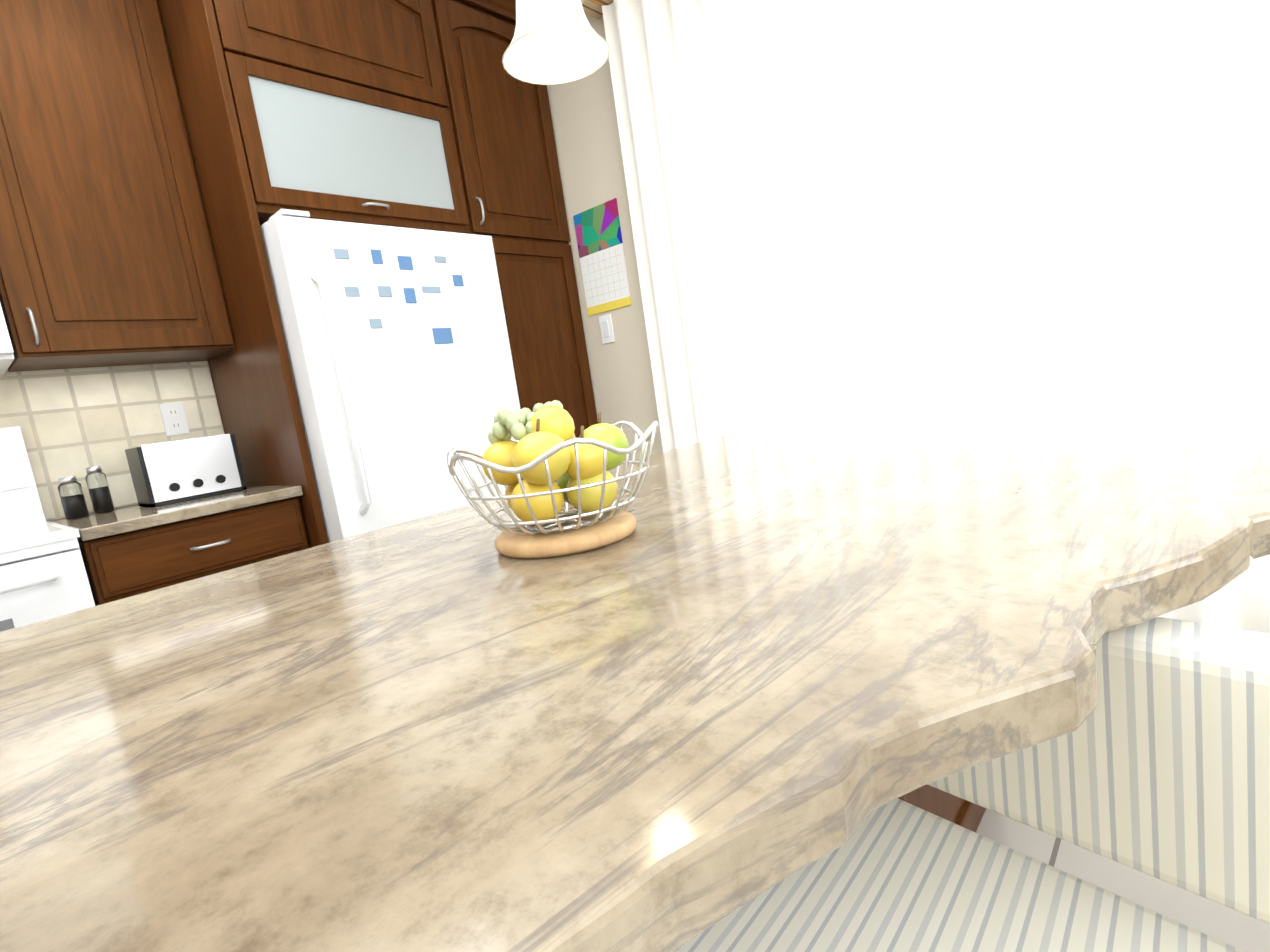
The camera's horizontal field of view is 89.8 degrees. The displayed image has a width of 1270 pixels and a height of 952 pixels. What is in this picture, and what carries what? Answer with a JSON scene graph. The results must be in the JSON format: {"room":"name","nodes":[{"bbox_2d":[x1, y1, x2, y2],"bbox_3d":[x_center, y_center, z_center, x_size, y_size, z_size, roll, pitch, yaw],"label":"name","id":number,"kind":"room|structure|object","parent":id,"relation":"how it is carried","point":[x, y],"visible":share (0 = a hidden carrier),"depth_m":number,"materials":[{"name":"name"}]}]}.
{"room":"kitchen","nodes":[
{"label":"kitchen","id":0,"kind":"room"},
{"bbox_2d":[49,361,224,520],"bbox_3d":[-2.168,-0.239,1.844,0.100,2.710,4.460,-1,10,42],"label":"wall","id":1,"kind":"structure","parent":0,"point":[222,427],"depth_m":2.40,"materials":[{"name":"beige paint"}]},
{"bbox_2d":[0,303,14,375],"bbox_3d":[-2.080,-0.453,1.525,0.458,0.432,0.766,-1,10,42],"label":"over-the-range microwave","id":2,"kind":"object","parent":1,"relation":"attached to","point":[7,358],"visible":1,"depth_m":1.69,"materials":[{"name":"white"}]},
{"bbox_2d":[0,361,223,520],"bbox_3d":[-2.533,0.086,1.350,0.008,0.488,2.933,-1,10,42],"label":"wall tiles","id":3,"kind":"structure","parent":1,"relation":"attached to","point":[71,422],"depth_m":2.15,"materials":[{"name":"beige tile"}]},
{"bbox_2d":[159,402,189,435],"bbox_3d":[-1.667,-0.207,2.307,0.006,0.114,0.070,-1,10,42],"label":"electrical outlet","id":4,"kind":"object","parent":3,"relation":"attached to","point":[174,418],"visible":1,"depth_m":2.31,"materials":[{"name":"white plastic"}]},
{"bbox_2d":[0,0,597,547],"bbox_3d":[-1.450,-0.252,1.198,1.828,2.707,4.256,-1,10,42],"label":"kitchen cabinets","id":5,"kind":"object","parent":1,"relation":"attached to","point":[162,162],"depth_m":2.02,"materials":[{"name":"brown wood"}]},
{"bbox_2d":[547,14,662,460],"bbox_3d":[1.598,-0.715,1.329,6.200,2.710,0.100,-1,10,42],"label":"wall","id":6,"kind":"structure","parent":0,"point":[587,139],"depth_m":2.74,"materials":[{"name":"beige paint"}]},
{"bbox_2d":[581,0,612,18],"bbox_3d":[0.645,-1.909,1.704,2.280,0.192,0.128,-1,10,42],"label":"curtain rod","id":7,"kind":"object","parent":6,"relation":"attached to","point":[592,8],"visible":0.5,"depth_m":2.44,"materials":[{"name":"wood"}]},
{"bbox_2d":[602,0,1269,633],"bbox_3d":[0.829,-0.593,1.892,2.100,2.478,0.049,-1,10,42],"label":"curtain","id":8,"kind":"object","parent":7,"relation":"hanging from","point":[842,208],"visible":0.5,"depth_m":1.80,"materials":[{"name":"white fabric"}]},
{"bbox_2d":[573,198,630,315],"bbox_3d":[-0.144,-0.936,2.755,0.260,0.435,0.005,-1,10,42],"label":"calendar","id":9,"kind":"object","parent":6,"relation":"attached to","point":[604,271],"visible":1,"depth_m":2.75,"materials":[{"name":"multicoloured paper"}]},
{"bbox_2d":[599,314,614,343],"bbox_3d":[-0.126,-0.649,2.813,0.070,0.120,0.010,-1,10,42],"label":"light switch","id":10,"kind":"object","parent":6,"relation":"attached to","point":[606,328],"visible":1,"depth_m":2.81,"materials":[{"name":"white plastic"}]},
{"bbox_2d":[976,809,1269,951],"bbox_3d":[0.370,1.070,-0.076,6.400,0.060,4.460,-1,10,42],"label":"floor","id":11,"kind":"structure","parent":0,"point":[1231,926],"depth_m":1.21,"materials":[{"name":"tile"}]},
{"bbox_2d":[0,426,94,631],"bbox_3d":[-1.831,0.514,1.561,0.696,1.215,0.774,-1,10,42],"label":"range","id":12,"kind":"object","parent":11,"relation":"on","point":[43,574],"visible":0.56,"depth_m":1.59,"materials":[{"name":"white metal"}]},
{"bbox_2d":[77,497,308,605],"bbox_3d":[-1.401,0.552,2.098,0.651,0.872,0.540,-1,10,42],"label":"base cabinet","id":13,"kind":"object","parent":11,"relation":"on","point":[128,564],"visible":0.29,"depth_m":1.82,"materials":[{"name":"brown wood"}]},
{"bbox_2d":[49,486,302,540],"bbox_3d":[-1.473,0.103,2.040,0.640,0.032,0.546,-1,10,42],"label":"countertop","id":14,"kind":"structure","parent":13,"relation":"on","point":[91,526],"depth_m":1.85,"materials":[{"name":"stone"}]},
{"bbox_2d":[57,472,96,519],"bbox_3d":[-1.752,0.068,1.985,0.055,0.130,0.055,-4,9,30],"label":"spice jar","id":15,"kind":"object","parent":14,"relation":"on","point":[72,497],"depth_m":1.97,"materials":[{"name":"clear glass"}]},
{"bbox_2d":[85,466,114,513],"bbox_3d":[-1.723,0.044,2.048,0.051,0.150,0.051,-4,9,30],"label":"spice jar","id":16,"kind":"object","parent":14,"relation":"on","point":[99,486],"depth_m":2.03,"materials":[{"name":"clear glass"}]},
{"bbox_2d":[125,433,246,506],"bbox_3d":[-1.487,-0.025,2.133,0.185,0.196,0.290,-1,10,42],"label":"toaster","id":17,"kind":"object","parent":14,"relation":"on","point":[170,472],"visible":1,"depth_m":2.06,"materials":[{"name":"silver metal"}]},
{"bbox_2d":[260,209,519,542],"bbox_3d":[-0.933,0.001,2.469,0.831,1.720,0.764,-1,10,42],"label":"fridge","id":18,"kind":"object","parent":11,"relation":"on","point":[397,343],"visible":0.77,"depth_m":2.09,"materials":[{"name":"white metal"}]},
{"bbox_2d":[906,784,985,832],"bbox_3d":[0.109,0.477,1.053,0.520,0.872,1.638,-1,10,42],"label":"kitchen island","id":19,"kind":"object","parent":11,"relation":"on","point":[966,814],"depth_m":1.20,"materials":[{"name":"brown wood"}]},
{"bbox_2d":[0,383,1269,951],"bbox_3d":[0.300,0.020,0.776,1.252,0.032,1.695,-1,10,42],"label":"island countertop","id":20,"kind":"structure","parent":19,"relation":"on","point":[730,673],"depth_m":0.35,"materials":[{"name":"stone"}]},
{"bbox_2d":[495,511,636,558],"bbox_3d":[-0.075,0.061,0.694,0.154,0.015,0.154,-1,10,42],"label":"trivet","id":21,"kind":"object","parent":20,"relation":"on","point":[621,526],"visible":0.62,"depth_m":0.64,"materials":[{"name":"brown wood"}]},
{"bbox_2d":[447,421,658,534],"bbox_3d":[-0.083,0.004,0.686,0.218,0.097,0.234,-1,10,42],"label":"fruit bowl","id":22,"kind":"object","parent":21,"relation":"on","point":[521,527],"visible":0.81,"depth_m":0.62,"materials":[{"name":"silver metal"}]},
{"bbox_2d":[482,400,628,524],"bbox_3d":[-0.086,-0.019,0.685,0.138,0.123,0.148,-1,10,42],"label":"fruit","id":23,"kind":"object","parent":22,"relation":"in","point":[539,430],"visible":0.88,"depth_m":0.65,"materials":[{"name":"yellow food"}]},
{"bbox_2d":[675,617,1269,951],"bbox_3d":[0.206,0.561,0.366,0.482,0.865,0.440,-14,10,-37],"label":"bar stool","id":24,"kind":"object","parent":11,"relation":"on","point":[1156,763],"visible":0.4,"depth_m":0.42,"materials":[{"name":"white fabric"}]},
{"bbox_3d":[-0.025,-1.646,-0.451,6.400,0.060,4.460,-1,10,42],"label":"ceiling","id":25,"kind":"structure","parent":0,"visible":0},
{"bbox_2d":[502,0,609,84],"bbox_3d":[-0.197,-1.174,0.842,0.156,1.164,0.156,-1,10,42],"label":"pendant light","id":26,"kind":"object","parent":25,"relation":"hanging from","point":[554,42],"visible":1,"depth_m":0.95,"materials":[{"name":"white glass"}]}
]}

